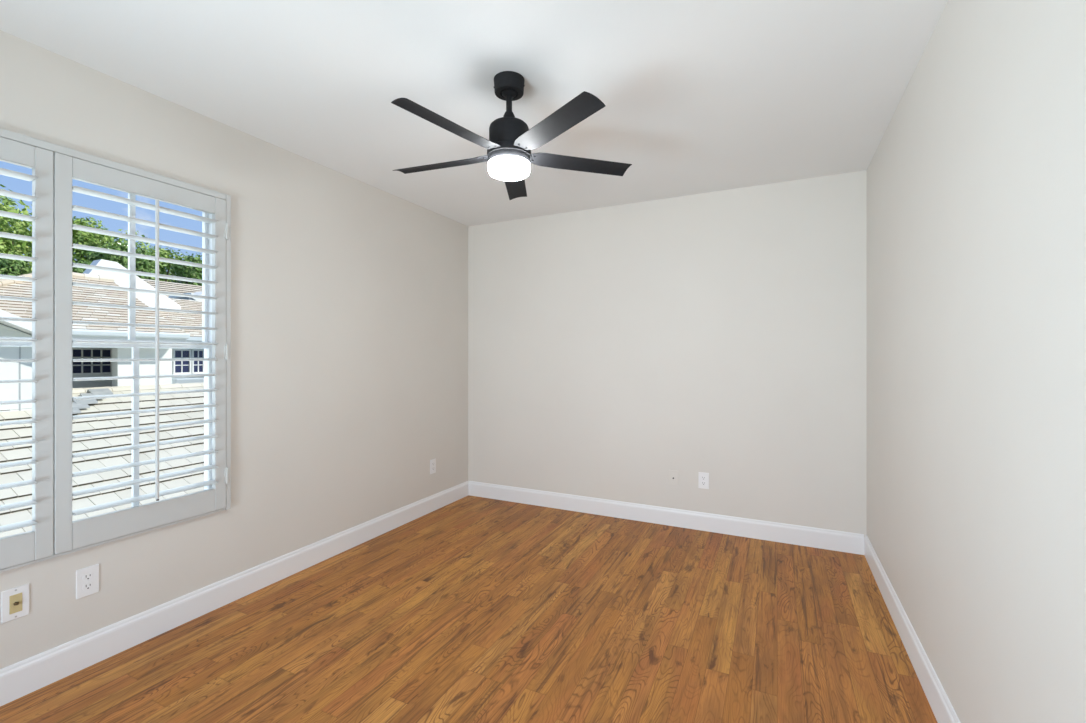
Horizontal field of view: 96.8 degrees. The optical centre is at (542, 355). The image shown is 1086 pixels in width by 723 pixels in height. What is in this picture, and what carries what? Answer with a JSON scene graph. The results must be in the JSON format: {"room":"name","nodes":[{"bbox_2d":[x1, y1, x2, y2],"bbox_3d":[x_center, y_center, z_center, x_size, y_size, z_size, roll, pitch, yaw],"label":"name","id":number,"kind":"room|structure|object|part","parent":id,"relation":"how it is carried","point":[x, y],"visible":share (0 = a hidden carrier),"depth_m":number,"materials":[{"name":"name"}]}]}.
{"room":"empty bedroom","nodes":[
{"label":"empty bedroom","id":0,"kind":"room"},
{"bbox_2d":[0,30,467,668],"bbox_3d":[-1.711,0.101,2.459,0.170,2.560,4.770,0,0,26],"label":"wall","id":1,"kind":"structure","parent":0,"point":[349,295],"depth_m":2.74,"materials":[{"name":"paint"}]},
{"bbox_2d":[1,584,28,622],"bbox_3d":[-1.939,0.911,1.776,0.017,0.116,0.073,0,0,26],"label":"cable plate","id":2,"kind":"object","parent":1,"relation":"attached to","point":[14,601],"visible":1,"depth_m":1.77,"materials":[{"name":"white plastic"}]},
{"bbox_2d":[0,137,53,569],"bbox_3d":[-2.034,-0.010,1.567,0.117,1.550,0.652,0,0,29],"label":"shutter panel","id":3,"kind":"object","parent":1,"relation":"attached to","point":[38,543],"visible":1,"depth_m":1.81,"materials":[{"name":"grey wood"}]},
{"bbox_3d":[-2.032,-0.745,1.571,0.026,0.080,0.537,0,0,26],"label":"rail","id":4,"kind":"part","parent":3,"relation":"part of","materials":[{"name":"grey wood"}]},
{"bbox_3d":[-2.032,0.711,1.571,0.026,0.108,0.537,0,0,26],"label":"rail","id":5,"kind":"part","parent":3,"relation":"part of","materials":[{"name":"grey wood"}]},
{"bbox_2d":[76,564,98,598],"bbox_3d":[-1.853,0.917,1.964,0.008,0.117,0.073,0,0,26],"label":"wall outlet","id":6,"kind":"object","parent":1,"relation":"attached to","point":[87,579],"visible":1,"depth_m":1.96,"materials":[{"name":"white plastic"}]},
{"bbox_2d":[82,572,92,580],"bbox_3d":[-1.851,0.897,1.963,0.003,0.028,0.034,0,0,26],"label":"receptacle","id":7,"kind":"object","parent":6,"relation":"attached to","point":[86,576],"depth_m":1.96,"materials":[{"name":"white plastic"}]},
{"bbox_2d":[83,582,92,590],"bbox_3d":[-1.851,0.936,1.963,0.003,0.028,0.034,0,0,26],"label":"receptacle","id":8,"kind":"object","parent":6,"relation":"attached to","point":[87,586],"depth_m":1.96,"materials":[{"name":"white plastic"}]},
{"bbox_2d":[0,193,211,506],"bbox_3d":[-2.012,-0.019,1.925,0.078,1.560,1.305,0,0,26],"label":"window","id":9,"kind":"structure","parent":1,"relation":"in","point":[206,227],"depth_m":2.22,"materials":[{"name":"white plastic"}]},
{"bbox_3d":[-1.997,0.334,1.917,0.028,0.814,1.277,0,0,26],"label":"sash","id":10,"kind":"part","parent":9,"relation":"part of","materials":[{"name":"white plastic"}]},
{"bbox_3d":[-2.026,-0.408,1.931,0.028,0.742,1.277,0,0,26],"label":"sash","id":11,"kind":"part","parent":9,"relation":"part of","materials":[{"name":"white plastic"}]},
{"bbox_2d":[0,128,230,572],"bbox_3d":[-1.893,-0.019,1.862,0.024,1.596,1.340,0,0,26],"label":"trim","id":12,"kind":"structure","parent":1,"relation":"attached to","point":[4,133],"depth_m":2.24,"materials":[{"name":"grey wood"}]},
{"bbox_2d":[54,152,228,553],"bbox_3d":[-1.748,-0.010,2.156,0.117,1.550,0.653,0,0,29],"label":"shutter panel","id":13,"kind":"object","parent":1,"relation":"attached to","point":[69,535],"visible":0.98,"depth_m":2.07,"materials":[{"name":"grey wood"}]},
{"bbox_3d":[-1.750,-0.745,2.151,0.026,0.080,0.537,0,0,26],"label":"rail","id":14,"kind":"part","parent":13,"relation":"part of","materials":[{"name":"grey wood"}]},
{"bbox_3d":[-1.750,0.711,2.151,0.026,0.108,0.537,0,0,26],"label":"rail","id":15,"kind":"part","parent":13,"relation":"part of","materials":[{"name":"grey wood"}]},
{"bbox_3d":[-1.704,-0.029,2.133,0.011,1.325,0.012,0,0,26],"label":"tilt rod","id":16,"kind":"part","parent":13,"relation":"part of","materials":[{"name":"grey wood"}]},
{"bbox_2d":[0,481,468,705],"bbox_3d":[-1.628,1.197,2.419,0.014,0.128,4.370,0,0,26],"label":"baseboard","id":17,"kind":"structure","parent":1,"relation":"attached to","point":[24,677],"depth_m":2.28,"materials":[{"name":"white wood"}]},
{"bbox_2d":[430,458,435,473],"bbox_3d":[-0.896,0.899,3.933,0.008,0.117,0.072,0,0,26],"label":"wall outlet","id":18,"kind":"object","parent":1,"relation":"attached to","point":[433,461],"visible":1,"depth_m":3.93,"materials":[{"name":"white plastic"}]},
{"bbox_2d":[0,495,937,722],"bbox_3d":[-0.268,1.321,1.759,3.038,0.120,4.370,0,0,26],"label":"floor","id":19,"kind":"structure","parent":0,"point":[471,609],"depth_m":2.15,"materials":[{"name":"laminate"}]},
{"bbox_2d":[0,0,947,225],"bbox_3d":[-0.313,-1.254,1.780,3.538,0.150,4.770,0,0,26],"label":"ceiling","id":20,"kind":"structure","parent":0,"point":[699,96],"depth_m":2.01,"materials":[{"name":"paint"}]},
{"bbox_2d":[391,71,631,199],"bbox_3d":[-0.173,-0.974,2.058,1.067,0.408,1.080,0,0,26],"label":"ceiling fan","id":21,"kind":"object","parent":20,"relation":"hanging from","point":[510,143],"visible":1,"depth_m":1.99,"materials":[{"name":"black metal"}]},
{"bbox_3d":[-0.440,-0.856,2.163,0.486,0.023,0.096,0,0,19],"label":"blade","id":22,"kind":"part","parent":21,"relation":"part of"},
{"bbox_3d":[-0.334,-0.856,1.811,0.096,0.023,0.486,0,0,37],"label":"blade","id":23,"kind":"part","parent":21,"relation":"part of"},
{"bbox_2d":[488,155,529,180],"bbox_3d":[-0.145,-0.795,2.060,0.181,0.050,0.181,0,0,26],"label":"diffuser","id":24,"kind":"object","parent":21,"relation":"attached to","point":[501,167],"depth_m":2.01,"materials":[{"name":"white glass"}]},
{"bbox_3d":[-0.138,-0.856,2.373,0.096,0.023,0.486,0,0,1],"label":"blade","id":25,"kind":"part","parent":21,"relation":"part of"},
{"bbox_3d":[0.034,-0.856,1.803,0.096,0.023,0.486,0,0,-35],"label":"blade","id":26,"kind":"part","parent":21,"relation":"part of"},
{"bbox_3d":[0.155,-0.856,2.150,0.486,0.023,0.096,0,0,-17],"label":"blade","id":27,"kind":"part","parent":21,"relation":"part of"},
{"bbox_2d":[468,170,866,536],"bbox_3d":[0.730,0.101,3.814,3.038,2.560,0.200,0,0,26],"label":"wall","id":28,"kind":"structure","parent":0,"point":[612,350],"depth_m":3.55,"materials":[{"name":"paint"}]},
{"bbox_2d":[469,481,863,554],"bbox_3d":[0.684,1.197,3.718,3.010,0.128,0.014,0,0,26],"label":"baseboard","id":29,"kind":"structure","parent":28,"relation":"attached to","point":[848,542],"depth_m":3.54,"materials":[{"name":"white wood"}]},
{"bbox_2d":[669,470,677,485],"bbox_3d":[0.968,0.907,3.582,0.071,0.114,0.010,0,0,26],"label":"blank plate","id":30,"kind":"object","parent":28,"relation":"attached to","point":[673,475],"visible":1,"depth_m":3.58,"materials":[{"name":"white plastic"}]},
{"bbox_2d":[698,472,708,488],"bbox_3d":[1.162,0.901,3.489,0.073,0.117,0.008,0,0,26],"label":"wall outlet","id":31,"kind":"object","parent":28,"relation":"attached to","point":[703,478],"visible":1,"depth_m":3.49,"materials":[{"name":"white plastic"}]},
{"bbox_2d":[867,0,1085,722],"bbox_3d":[1.189,0.101,1.051,0.200,2.560,4.770,0,0,26],"label":"wall","id":32,"kind":"structure","parent":0,"point":[976,178],"depth_m":1.30,"materials":[{"name":"paint"}]},
{"bbox_2d":[864,535,960,722],"bbox_3d":[1.092,1.197,1.098,0.014,0.128,4.370,0,0,26],"label":"baseboard","id":33,"kind":"structure","parent":32,"relation":"attached to","point":[942,708],"depth_m":1.97,"materials":[{"name":"white wood"}]},
{"label":"outside","id":34,"kind":"structure","parent":0,"visible":0},
{"bbox_3d":[-17.351,4.611,30.658,82.000,0.300,120.000,0,0,26],"label":"ground","id":35,"kind":"structure","parent":34,"visible":0},
{"bbox_2d":[0,184,31,273],"bbox_3d":[-22.905,-1.246,19.345,6.107,11.522,5.570,0,0,26],"label":"tree","id":36,"kind":"object","parent":35,"relation":"on","point":[7,245],"visible":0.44,"depth_m":19.37,"materials":[{"name":"green plant"}]},
{"bbox_2d":[0,258,31,275],"bbox_3d":[-18.558,0.409,15.941,2.665,8.211,2.340,0,0,26],"label":"tree","id":37,"kind":"object","parent":35,"relation":"on","point":[12,267],"visible":0.32,"depth_m":15.89,"materials":[{"name":"green plant"}]},
{"bbox_2d":[72,260,90,272],"bbox_3d":[-16.811,0.483,17.689,2.007,8.063,2.418,0,0,-36],"label":"tree","id":38,"kind":"object","parent":35,"relation":"on","point":[74,269],"visible":0.02,"depth_m":17.10,"materials":[{"name":"green plant"}]},
{"bbox_2d":[0,259,203,537],"bbox_3d":[-9.624,0.876,11.454,12.679,7.169,14.200,0,0,26],"label":"house","id":39,"kind":"structure","parent":35,"relation":"on","point":[15,288],"depth_m":9.69,"materials":[{"name":"tile"}]},
{"bbox_3d":[-10.384,0.121,11.101,0.010,0.530,0.690,0,0,26],"label":"pane","id":40,"kind":"part","parent":39,"relation":"part of","materials":[{"name":"clear glass"}]},
{"bbox_3d":[-10.446,0.161,13.949,0.010,0.630,0.380,0,0,26],"label":"pane","id":41,"kind":"part","parent":39,"relation":"part of","materials":[{"name":"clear glass"}]},
{"bbox_3d":[-10.223,0.161,14.408,0.010,0.630,0.420,0,0,26],"label":"pane","id":42,"kind":"part","parent":39,"relation":"part of","materials":[{"name":"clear glass"}]},
{"bbox_2d":[72,216,150,263],"bbox_3d":[-24.157,-1.472,25.535,4.592,11.971,4.285,0,0,-5],"label":"tree","id":43,"kind":"object","parent":35,"relation":"on","point":[78,237],"visible":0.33,"depth_m":24.66,"materials":[{"name":"green plant"}]},
{"bbox_2d":[83,241,166,280],"bbox_3d":[-19.515,-0.467,22.877,2.875,9.962,3.162,0,0,26],"label":"tree","id":44,"kind":"object","parent":35,"relation":"on","point":[142,265],"visible":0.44,"depth_m":22.42,"materials":[{"name":"green plant"}]},
{"bbox_2d":[137,246,184,281],"bbox_3d":[-24.433,-1.302,30.735,3.662,11.632,3.990,0,0,26],"label":"tree","id":45,"kind":"object","parent":35,"relation":"on","point":[165,253],"visible":0.23,"depth_m":30.54,"materials":[{"name":"green plant"}]},
{"bbox_2d":[142,279,201,300],"bbox_3d":[-15.598,0.474,22.359,4.495,7.974,5.800,0,0,26],"label":"house","id":46,"kind":"structure","parent":35,"relation":"on","point":[164,286],"depth_m":22.12,"materials":[{"name":"paint"}]},
{"bbox_2d":[166,252,201,285],"bbox_3d":[-18.983,-0.565,26.530,3.194,10.158,2.814,0,0,26],"label":"tree","id":47,"kind":"object","parent":35,"relation":"on","point":[185,271],"visible":0.3,"depth_m":25.70,"materials":[{"name":"green plant"}]}
]}

